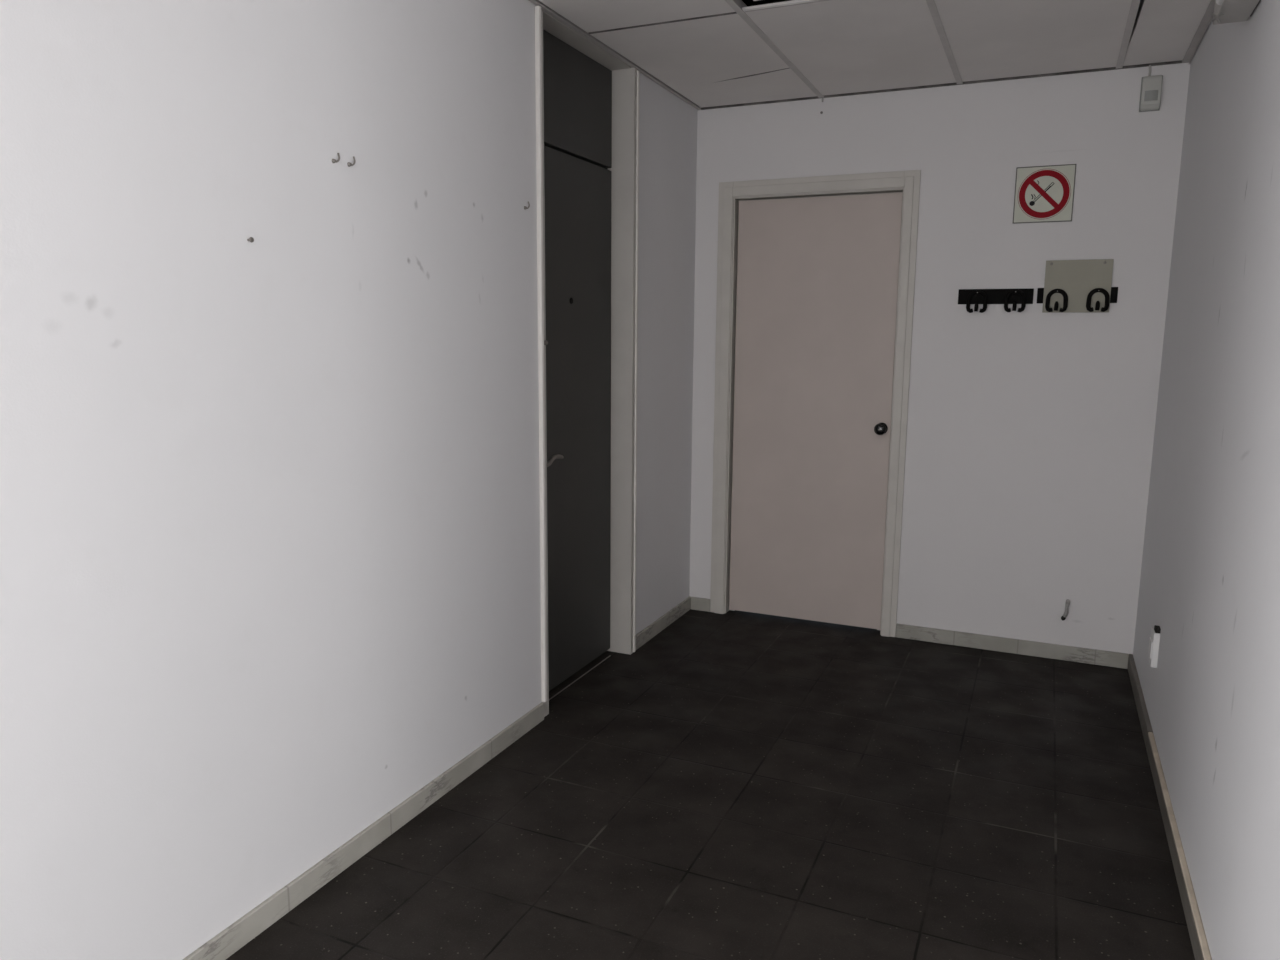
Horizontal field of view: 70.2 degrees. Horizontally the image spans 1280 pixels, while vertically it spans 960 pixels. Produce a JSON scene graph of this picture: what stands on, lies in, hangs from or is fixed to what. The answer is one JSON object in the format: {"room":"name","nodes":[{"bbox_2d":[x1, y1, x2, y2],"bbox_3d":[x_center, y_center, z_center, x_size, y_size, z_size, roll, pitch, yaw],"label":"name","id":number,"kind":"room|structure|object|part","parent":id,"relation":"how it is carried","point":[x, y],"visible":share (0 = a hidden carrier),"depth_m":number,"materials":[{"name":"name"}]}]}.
{"room":"office hallway","nodes":[
{"label":"office hallway","id":0,"kind":"room"},
{"bbox_2d":[0,0,697,959],"bbox_3d":[-0.535,-0.458,2.880,0.140,2.780,3.620,4,10,24],"label":"wall","id":1,"kind":"structure","parent":0,"point":[270,504],"depth_m":2.05,"materials":[{"name":"white paint"}]},
{"bbox_2d":[332,153,339,162],"bbox_3d":[-0.732,-0.775,2.191,0.009,0.026,0.021,8,12,40],"label":"hook","id":2,"kind":"object","parent":1,"relation":"attached to","point":[333,160],"visible":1,"depth_m":2.19,"materials":[{"name":"silver metal"}]},
{"bbox_2d":[347,156,355,166],"bbox_3d":[-0.710,-0.783,2.239,0.009,0.026,0.021,8,12,40],"label":"hook","id":3,"kind":"object","parent":1,"relation":"attached to","point":[349,164],"visible":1,"depth_m":2.24,"materials":[{"name":"silver metal"}]},
{"bbox_2d":[183,596,690,959],"bbox_3d":[-0.476,0.887,3.064,0.012,0.066,3.620,4,10,24],"label":"baseboard","id":4,"kind":"structure","parent":1,"relation":"attached to","point":[234,937],"depth_m":2.47,"materials":[{"name":"tile"}]},
{"bbox_2d":[535,5,639,716],"bbox_3d":[-0.234,-0.404,3.535,0.143,2.470,0.819,4,10,24],"label":"door","id":5,"kind":"structure","parent":1,"relation":"in","point":[587,97],"depth_m":3.64,"materials":[{"name":"grey paint"}]},
{"bbox_3d":[-0.340,-0.364,3.145,0.018,2.379,0.017,4,10,24],"label":"bead moulding","id":6,"kind":"part","parent":5,"relation":"part of","materials":[{"name":"paint"}]},
{"bbox_3d":[-0.339,-0.066,3.360,0.060,0.054,0.154,4,10,24],"label":"lever handle","id":7,"kind":"part","parent":5,"relation":"part of","materials":[{"name":"silver metal"}]},
{"bbox_3d":[-0.273,-1.415,3.391,0.035,0.376,0.699,4,10,24],"label":"transom panel","id":8,"kind":"part","parent":5,"relation":"part of","materials":[{"name":"grey paint"}]},
{"bbox_3d":[-0.020,-0.442,3.862,0.017,2.446,0.016,4,10,24],"label":"bead moulding","id":9,"kind":"part","parent":5,"relation":"part of","materials":[{"name":"paint"}]},
{"bbox_2d":[529,0,700,109],"bbox_3d":[-0.453,-1.508,2.679,0.015,0.022,3.620,4,10,24],"label":"trim","id":10,"kind":"structure","parent":1,"relation":"attached to","point":[544,7],"depth_m":3.42,"materials":[{"name":"paint"}]},
{"bbox_2d":[588,12,736,33],"bbox_3d":[0.070,-1.571,3.132,0.550,0.004,0.009,4,10,24],"label":"trim","id":11,"kind":"structure","parent":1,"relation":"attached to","point":[730,12],"depth_m":3.12,"materials":[{"name":"white metal"}]},
{"bbox_2d":[226,609,1194,959],"bbox_3d":[-0.112,1.247,1.416,5.730,0.120,6.680,4,10,24],"label":"floor","id":12,"kind":"structure","parent":0,"point":[732,785],"depth_m":2.64,"materials":[{"name":"tile"}]},
{"bbox_2d":[539,0,1210,107],"bbox_3d":[-0.091,-1.443,0.986,5.730,0.430,6.680,4,10,24],"label":"ceiling","id":13,"kind":"structure","parent":0,"point":[840,46],"depth_m":3.28,"materials":[{"name":"white"}]},
{"bbox_3d":[-0.170,-1.493,2.588,0.563,0.015,1.182,4,10,24],"label":"panel","id":14,"kind":"part","parent":13,"relation":"part of","materials":[{"name":"white"}]},
{"bbox_3d":[0.310,-1.659,3.653,0.563,0.015,1.154,4,10,24],"label":"panel","id":15,"kind":"part","parent":13,"relation":"part of","materials":[{"name":"white"}]},
{"bbox_2d":[744,0,828,11],"bbox_3d":[0.602,-1.530,2.897,0.560,0.004,0.012,4,10,24],"label":"trim","id":16,"kind":"structure","parent":13,"relation":"attached to","point":[809,1],"depth_m":2.95,"materials":[{"name":"paint"}]},
{"bbox_3d":[0.839,-1.618,3.421,0.582,0.015,1.154,4,10,24],"label":"panel","id":17,"kind":"part","parent":13,"relation":"part of","materials":[{"name":"white"}]},
{"bbox_3d":[1.381,-1.576,3.183,0.594,0.015,1.154,4,10,24],"label":"panel","id":18,"kind":"part","parent":13,"relation":"part of","materials":[{"name":"white"}]},
{"bbox_3d":[1.761,-1.546,3.017,0.224,0.015,1.154,4,10,24],"label":"panel","id":19,"kind":"part","parent":13,"relation":"part of","materials":[{"name":"white"}]},
{"bbox_2d":[689,0,1189,653],"bbox_3d":[1.217,-0.647,4.144,2.302,2.780,0.140,4,10,24],"label":"wall","id":20,"kind":"structure","parent":0,"point":[1030,437],"depth_m":3.92,"materials":[{"name":"white paint"}]},
{"bbox_2d":[725,0,823,97],"bbox_3d":[0.078,-1.477,2.445,0.024,0.041,3.620,4,10,24],"label":"trim","id":21,"kind":"structure","parent":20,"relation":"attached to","point":[737,5],"depth_m":3.29,"materials":[{"name":"paint"}]},
{"bbox_2d":[710,170,920,636],"bbox_3d":[0.808,-0.343,4.344,0.922,2.110,0.178,4,10,24],"label":"door","id":22,"kind":"structure","parent":20,"relation":"in","point":[819,297],"depth_m":4.31,"materials":[{"name":"beige paint"}]},
{"bbox_3d":[1.102,-0.233,4.169,0.055,0.055,0.064,4,10,24],"label":"knob","id":23,"kind":"part","parent":22,"relation":"part of","materials":[{"name":"black metal"}]},
{"bbox_2d":[691,597,1128,668],"bbox_3d":[1.174,0.704,4.290,1.994,0.066,0.012,4,10,24],"label":"baseboard","id":24,"kind":"structure","parent":20,"relation":"attached to","point":[979,641],"depth_m":4.08,"materials":[{"name":"stone"}]},
{"bbox_2d":[701,60,1181,109],"bbox_3d":[1.191,-1.685,3.912,1.972,0.008,0.007,4,10,24],"label":"trim","id":25,"kind":"structure","parent":20,"relation":"attached to","point":[1180,61],"depth_m":3.86,"materials":[{"name":"white metal"}]},
{"bbox_2d":[926,0,962,83],"bbox_3d":[0.615,-1.435,2.209,0.024,0.041,3.620,4,10,24],"label":"trim","id":26,"kind":"structure","parent":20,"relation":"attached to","point":[931,4],"depth_m":3.26,"materials":[{"name":"paint"}]},
{"bbox_2d":[958,288,1033,312],"bbox_3d":[1.515,-0.765,3.890,0.301,0.102,0.042,4,10,24],"label":"coat rack","id":27,"kind":"object","parent":20,"relation":"attached to","point":[1023,297],"visible":1,"depth_m":3.90,"materials":[{"name":"black plastic"}]},
{"bbox_3d":[1.522,-0.786,3.903,0.301,0.064,0.008,4,10,24],"label":"rail","id":28,"kind":"part","parent":27,"relation":"part of","materials":[{"name":"black plastic"}]},
{"bbox_2d":[1013,164,1076,223],"bbox_3d":[1.674,-1.184,3.773,0.227,0.227,0.006,4,10,24],"label":"no smoking sign","id":29,"kind":"object","parent":20,"relation":"attached to","point":[1042,193],"visible":1,"depth_m":3.77,"materials":[{"name":"white plastic"}]},
{"bbox_2d":[1061,599,1069,620],"bbox_3d":[1.851,0.565,3.961,0.032,0.096,0.024,4,10,24],"label":"stub","id":30,"kind":"object","parent":20,"relation":"attached to","point":[1067,603],"visible":1,"depth_m":3.95,"materials":[{"name":"white plastic"}]},
{"bbox_2d":[1037,287,1117,311],"bbox_3d":[1.803,-0.745,3.763,0.302,0.102,0.044,4,10,24],"label":"coat rack","id":31,"kind":"object","parent":20,"relation":"attached to","point":[1114,290],"visible":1,"depth_m":3.74,"materials":[{"name":"black plastic"}]},
{"bbox_3d":[1.810,-0.765,3.776,0.302,0.064,0.008,4,10,24],"label":"rail","id":32,"kind":"part","parent":31,"relation":"part of","materials":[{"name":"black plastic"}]},
{"bbox_2d":[1042,259,1113,312],"bbox_3d":[1.807,-0.800,3.763,0.251,0.213,0.007,4,10,24],"label":"blank plate","id":33,"kind":"object","parent":31,"relation":"attached to","point":[1077,278],"visible":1,"depth_m":3.76,"materials":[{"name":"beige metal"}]},
{"bbox_2d":[1116,0,1139,68],"bbox_3d":[1.160,-1.393,1.970,0.024,0.041,3.620,4,10,24],"label":"trim","id":34,"kind":"structure","parent":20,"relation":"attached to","point":[1134,6],"depth_m":3.18,"materials":[{"name":"paint"}]},
{"bbox_2d":[1139,65,1162,111],"bbox_3d":[1.995,-1.532,3.550,0.073,0.171,0.050,4,10,24],"label":"detector","id":35,"kind":"object","parent":20,"relation":"attached to","point":[1151,86],"visible":1,"depth_m":3.54,"materials":[{"name":"grey plastic"}]},
{"bbox_2d":[1133,0,1279,959],"bbox_3d":[1.440,-0.304,2.014,0.140,2.780,3.620,4,10,24],"label":"wall","id":36,"kind":"structure","parent":0,"point":[1210,576],"depth_m":2.25,"materials":[{"name":"white paint"}]},
{"bbox_2d":[1148,625,1160,667],"bbox_3d":[1.790,0.574,3.173,0.024,0.140,0.080,4,10,24],"label":"wall socket","id":37,"kind":"object","parent":36,"relation":"attached to","point":[1154,640],"visible":1,"depth_m":3.14,"materials":[{"name":"white plastic"}]},
{"bbox_2d":[1128,654,1211,959],"bbox_3d":[1.358,1.030,2.259,0.016,0.066,3.620,4,10,24],"label":"baseboard","id":38,"kind":"structure","parent":36,"relation":"attached to","point":[1200,947],"depth_m":2.52,"materials":[{"name":"tile"}]},
{"bbox_2d":[1182,0,1214,63],"bbox_3d":[1.369,-1.362,1.881,0.027,0.030,3.620,4,10,24],"label":"trim","id":39,"kind":"structure","parent":36,"relation":"attached to","point":[1207,18],"depth_m":3.17,"materials":[{"name":"paint"}]},
{"bbox_2d":[1211,0,1260,24],"bbox_3d":[1.482,-1.222,2.245,0.099,0.131,0.330,4,10,24],"label":"emergency light","id":40,"kind":"object","parent":36,"relation":"attached to","point":[1225,11],"visible":1,"depth_m":2.31,"materials":[{"name":"white plastic"}]}
]}

